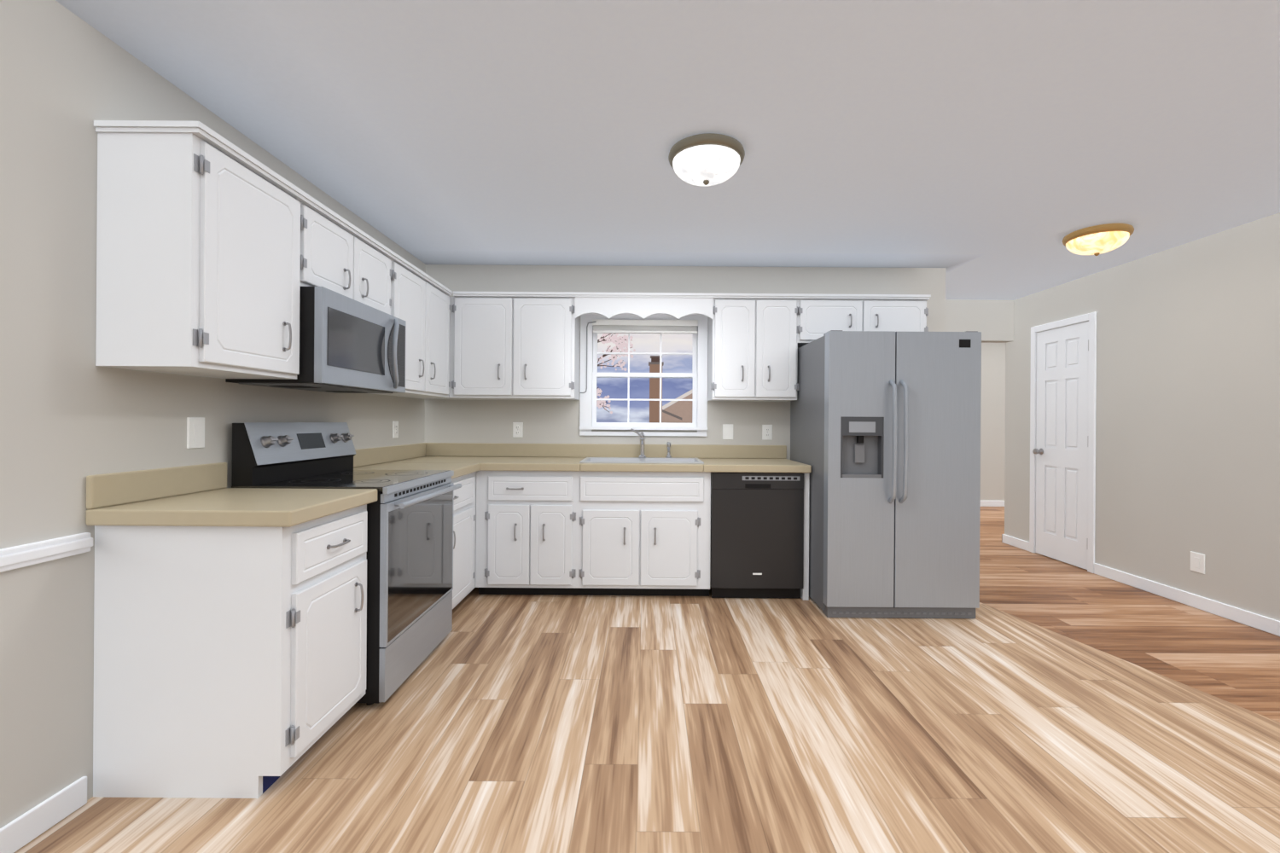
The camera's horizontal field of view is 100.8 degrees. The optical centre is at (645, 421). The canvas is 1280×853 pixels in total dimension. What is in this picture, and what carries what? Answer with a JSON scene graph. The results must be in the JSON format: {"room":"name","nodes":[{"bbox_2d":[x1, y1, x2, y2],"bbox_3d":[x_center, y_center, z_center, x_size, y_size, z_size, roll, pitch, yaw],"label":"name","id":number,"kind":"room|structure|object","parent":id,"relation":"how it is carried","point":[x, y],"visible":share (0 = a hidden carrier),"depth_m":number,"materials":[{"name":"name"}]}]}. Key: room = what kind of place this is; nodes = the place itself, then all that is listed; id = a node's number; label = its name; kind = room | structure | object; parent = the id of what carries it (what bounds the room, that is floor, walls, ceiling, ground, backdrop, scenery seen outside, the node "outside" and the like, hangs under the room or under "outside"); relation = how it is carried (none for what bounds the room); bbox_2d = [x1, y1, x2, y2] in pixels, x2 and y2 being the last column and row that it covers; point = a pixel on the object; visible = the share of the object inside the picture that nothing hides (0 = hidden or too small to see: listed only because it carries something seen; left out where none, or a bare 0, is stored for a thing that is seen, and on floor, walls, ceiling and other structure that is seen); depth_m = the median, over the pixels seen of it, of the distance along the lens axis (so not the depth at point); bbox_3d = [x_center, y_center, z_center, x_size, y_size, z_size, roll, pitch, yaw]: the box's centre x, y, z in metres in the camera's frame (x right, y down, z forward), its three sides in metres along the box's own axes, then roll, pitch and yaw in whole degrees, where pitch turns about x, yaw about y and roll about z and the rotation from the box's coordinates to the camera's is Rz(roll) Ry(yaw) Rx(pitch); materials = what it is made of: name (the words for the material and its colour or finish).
{"room":"kitchen","nodes":[
{"label":"kitchen","id":0,"kind":"room"},
{"bbox_2d":[0,0,1279,828],"bbox_3d":[2.737,0.007,2.200,9.165,2.400,11.040,0,0,0],"label":"wall","id":1,"kind":"structure","parent":0,"point":[1188,398],"depth_m":3.06,"materials":[{"name":"beige paint"}]},
{"bbox_2d":[0,532,93,572],"bbox_3d":[-1.714,0.371,-0.785,0.028,0.060,4.830,0,0,0],"label":"trim","id":2,"kind":"structure","parent":1,"relation":"attached to","point":[20,556],"depth_m":1.50,"materials":[{"name":"white wood"}]},
{"bbox_2d":[186,417,204,448],"bbox_3d":[-1.720,0.044,2.026,0.009,0.118,0.076,0,0,0],"label":"outlet","id":3,"kind":"object","parent":1,"relation":"attached to","point":[195,426],"visible":1,"depth_m":2.02,"materials":[{"name":"white plastic"}]},
{"bbox_2d":[93,120,459,399],"bbox_3d":[-1.546,-0.554,2.882,0.345,0.762,2.479,0,0,0],"label":"upper cabinet","id":4,"kind":"object","parent":1,"relation":"attached to","point":[205,252],"visible":0.95,"depth_m":1.75,"materials":[{"name":"wood"}]},
{"bbox_2d":[225,286,405,393],"bbox_3d":[-1.496,-0.352,2.540,0.448,0.402,0.750,0,0,0],"label":"microwave","id":5,"kind":"object","parent":4,"relation":"attached to","point":[347,345],"visible":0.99,"depth_m":2.35,"materials":[{"name":"silver metal"}]},
{"bbox_2d":[392,421,398,438],"bbox_3d":[-1.720,0.056,3.640,0.010,0.116,0.072,0,0,0],"label":"outlet","id":6,"kind":"object","parent":1,"relation":"attached to","point":[395,424],"visible":1,"depth_m":3.63,"materials":[{"name":"white plastic"}]},
{"bbox_2d":[512,422,523,437],"bbox_3d":[-0.999,0.066,4.119,0.075,0.118,0.010,0,0,0],"label":"wall outlet","id":7,"kind":"object","parent":1,"relation":"attached to","point":[517,427],"visible":1,"depth_m":4.12,"materials":[{"name":"white plastic"}]},
{"bbox_2d":[0,500,1279,852],"bbox_3d":[2.005,1.159,2.443,6.571,0.085,13.072,0,0,19],"label":"baseboard","id":8,"kind":"structure","parent":1,"relation":"attached to","point":[32,823],"depth_m":3.01,"materials":[{"name":"white wood"}]},
{"bbox_2d":[579,313,707,436],"bbox_3d":[-0.017,-0.372,4.160,0.988,0.970,0.161,0,0,0],"label":"window","id":9,"kind":"structure","parent":1,"relation":"in","point":[588,422],"depth_m":4.11,"materials":[{"name":"white wood"}]},
{"bbox_2d":[580,319,698,393],"bbox_3d":[-0.054,-0.498,4.086,0.903,0.570,0.046,0,0,0],"label":"window blind","id":10,"kind":"object","parent":9,"relation":"attached to","point":[599,325],"depth_m":4.08,"materials":[{"name":"white plastic"}]},
{"bbox_2d":[449,290,930,401],"bbox_3d":[0.312,-0.541,3.949,3.458,0.762,0.345,0,0,0],"label":"upper cabinet","id":11,"kind":"object","parent":1,"relation":"attached to","point":[509,346],"visible":0.95,"depth_m":3.81,"materials":[{"name":"wood"}]},
{"bbox_2d":[722,424,733,439],"bbox_3d":[0.639,0.083,4.121,0.080,0.120,0.007,0,0,0],"label":"wall outlet","id":12,"kind":"object","parent":1,"relation":"attached to","point":[727,428],"visible":1,"depth_m":4.12,"materials":[{"name":"white plastic"}]},
{"bbox_2d":[762,424,772,440],"bbox_3d":[0.944,0.085,4.119,0.075,0.118,0.010,0,0,0],"label":"wall outlet","id":13,"kind":"object","parent":1,"relation":"attached to","point":[766,429],"visible":1,"depth_m":4.12,"materials":[{"name":"white plastic"}]},
{"bbox_2d":[1032,321,1088,570],"bbox_3d":[3.569,0.196,4.567,0.101,2.018,0.588,0,0,0],"label":"closet door","id":14,"kind":"structure","parent":1,"relation":"in","point":[1061,451],"depth_m":4.54,"materials":[{"name":"white wood"}]},
{"bbox_2d":[1029,312,1096,573],"bbox_3d":[3.580,0.170,4.570,0.018,2.087,0.704,0,0,0],"label":"door frame","id":15,"kind":"structure","parent":1,"relation":"attached to","point":[1091,317],"depth_m":4.27,"materials":[{"name":"white wood"}]},
{"bbox_2d":[1190,551,1204,574],"bbox_3d":[3.578,0.917,3.435,0.009,0.125,0.090,0,0,0],"label":"outlet","id":16,"kind":"object","parent":1,"relation":"attached to","point":[1197,561],"visible":1,"depth_m":3.43,"materials":[{"name":"white plastic"}]},
{"bbox_2d":[14,506,1279,852],"bbox_3d":[2.629,1.231,2.250,9.125,0.050,11.100,0,0,0],"label":"floor","id":17,"kind":"structure","parent":0,"point":[1078,710],"depth_m":1.99,"materials":[{"name":"brown wood"}]},
{"bbox_2d":[93,471,476,798],"bbox_3d":[-1.410,0.752,2.889,0.635,0.853,2.467,0,0,0],"label":"base cabinet","id":18,"kind":"object","parent":17,"relation":"on","point":[223,655],"visible":0.85,"depth_m":1.66,"materials":[{"name":"white wood"}]},
{"bbox_2d":[86,442,811,527],"bbox_3d":[-0.315,0.253,2.873,2.817,0.155,2.497,0,0,0],"label":"countertop","id":19,"kind":"structure","parent":18,"relation":"on","point":[193,495],"depth_m":2.09,"materials":[{"name":"laminate"}]},
{"bbox_2d":[579,457,703,463],"bbox_3d":[-0.029,0.363,3.795,0.839,0.178,0.450,0,0,0],"label":"sink","id":20,"kind":"object","parent":19,"relation":"in","point":[588,460],"visible":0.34,"depth_m":3.94,"materials":[{"name":"silver metal"}]},
{"bbox_2d":[630,428,671,458],"bbox_3d":[0.040,0.163,3.895,0.312,0.220,0.238,0,0,0],"label":"faucet","id":21,"kind":"object","parent":19,"relation":"on","point":[642,455],"visible":1,"depth_m":3.97,"materials":[{"name":"silver metal"}]},
{"bbox_2d":[231,422,461,705],"bbox_3d":[-1.352,0.593,2.540,0.695,1.172,0.752,0,0,0],"label":"range","id":22,"kind":"object","parent":17,"relation":"on","point":[410,556],"visible":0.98,"depth_m":2.36,"materials":[{"name":"silver glass"}]},
{"bbox_2d":[475,471,809,600],"bbox_3d":[-0.024,0.761,3.804,2.227,0.853,0.635,0,0,0],"label":"base cabinet","id":23,"kind":"object","parent":17,"relation":"on","point":[538,532],"visible":0.98,"depth_m":3.52,"materials":[{"name":"white wood"}]},
{"bbox_2d":[709,472,804,599],"bbox_3d":[0.742,0.769,3.796,0.612,0.849,0.578,0,0,0],"label":"dishwasher","id":24,"kind":"object","parent":17,"relation":"on","point":[757,519],"visible":0.93,"depth_m":3.51,"materials":[{"name":"black plastic"}]},
{"bbox_2d":[790,330,981,618],"bbox_3d":[1.560,0.325,3.589,0.920,1.748,0.932,0,0,0],"label":"refrigerator","id":25,"kind":"object","parent":17,"relation":"on","point":[887,424],"visible":0.99,"depth_m":3.19,"materials":[{"name":"silver metal"}]},
{"bbox_2d":[55,0,1279,300],"bbox_3d":[2.646,-1.224,2.250,9.125,0.060,11.100,0,0,0],"label":"ceiling","id":26,"kind":"structure","parent":0,"point":[967,138],"depth_m":2.10,"materials":[{"name":"paint"}]},
{"bbox_2d":[668,133,744,186],"bbox_3d":[0.270,-1.134,2.370,0.340,0.150,0.340,0,0,0],"label":"ceiling light","id":27,"kind":"object","parent":26,"relation":"attached to","point":[706,159],"depth_m":2.27,"materials":[{"name":"white glass"}]},
{"bbox_2d":[1062,223,1134,255],"bbox_3d":[2.838,-1.116,3.330,0.346,0.150,0.346,0,0,0],"label":"ceiling light","id":28,"kind":"object","parent":26,"relation":"attached to","point":[1096,240],"depth_m":3.24,"materials":[{"name":"glass"}]},
{"label":"outside","id":29,"kind":"structure","parent":0,"visible":0},
{"bbox_2d":[596,333,692,422],"bbox_3d":[0.055,-7.812,46.000,80.000,42.000,0.001,0,0,0],"label":"sky","id":30,"kind":"structure","parent":29,"point":[672,388],"depth_m":46.00,"materials":[{"name":"blue"}]},
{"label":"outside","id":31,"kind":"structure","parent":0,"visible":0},
{"bbox_3d":[-0.029,4.213,25.362,80.000,0.050,41.275,0,0,0],"label":"ground","id":32,"kind":"structure","parent":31,"visible":0},
{"bbox_2d":[596,333,635,413],"bbox_3d":[-1.782,0.144,19.999,2.739,8.072,0.325,0,0,0],"label":"tree","id":33,"kind":"object","parent":32,"relation":"on","point":[620,340],"visible":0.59,"depth_m":19.95,"materials":[{"name":"pink plant"}]},
{"bbox_2d":[648,355,692,423],"bbox_3d":[3.048,0.254,24.225,5.900,7.911,0.850,0,0,0],"label":"house","id":34,"kind":"structure","parent":32,"relation":"on","point":[678,411],"depth_m":24.05,"materials":[{"name":"brick"}]}
]}

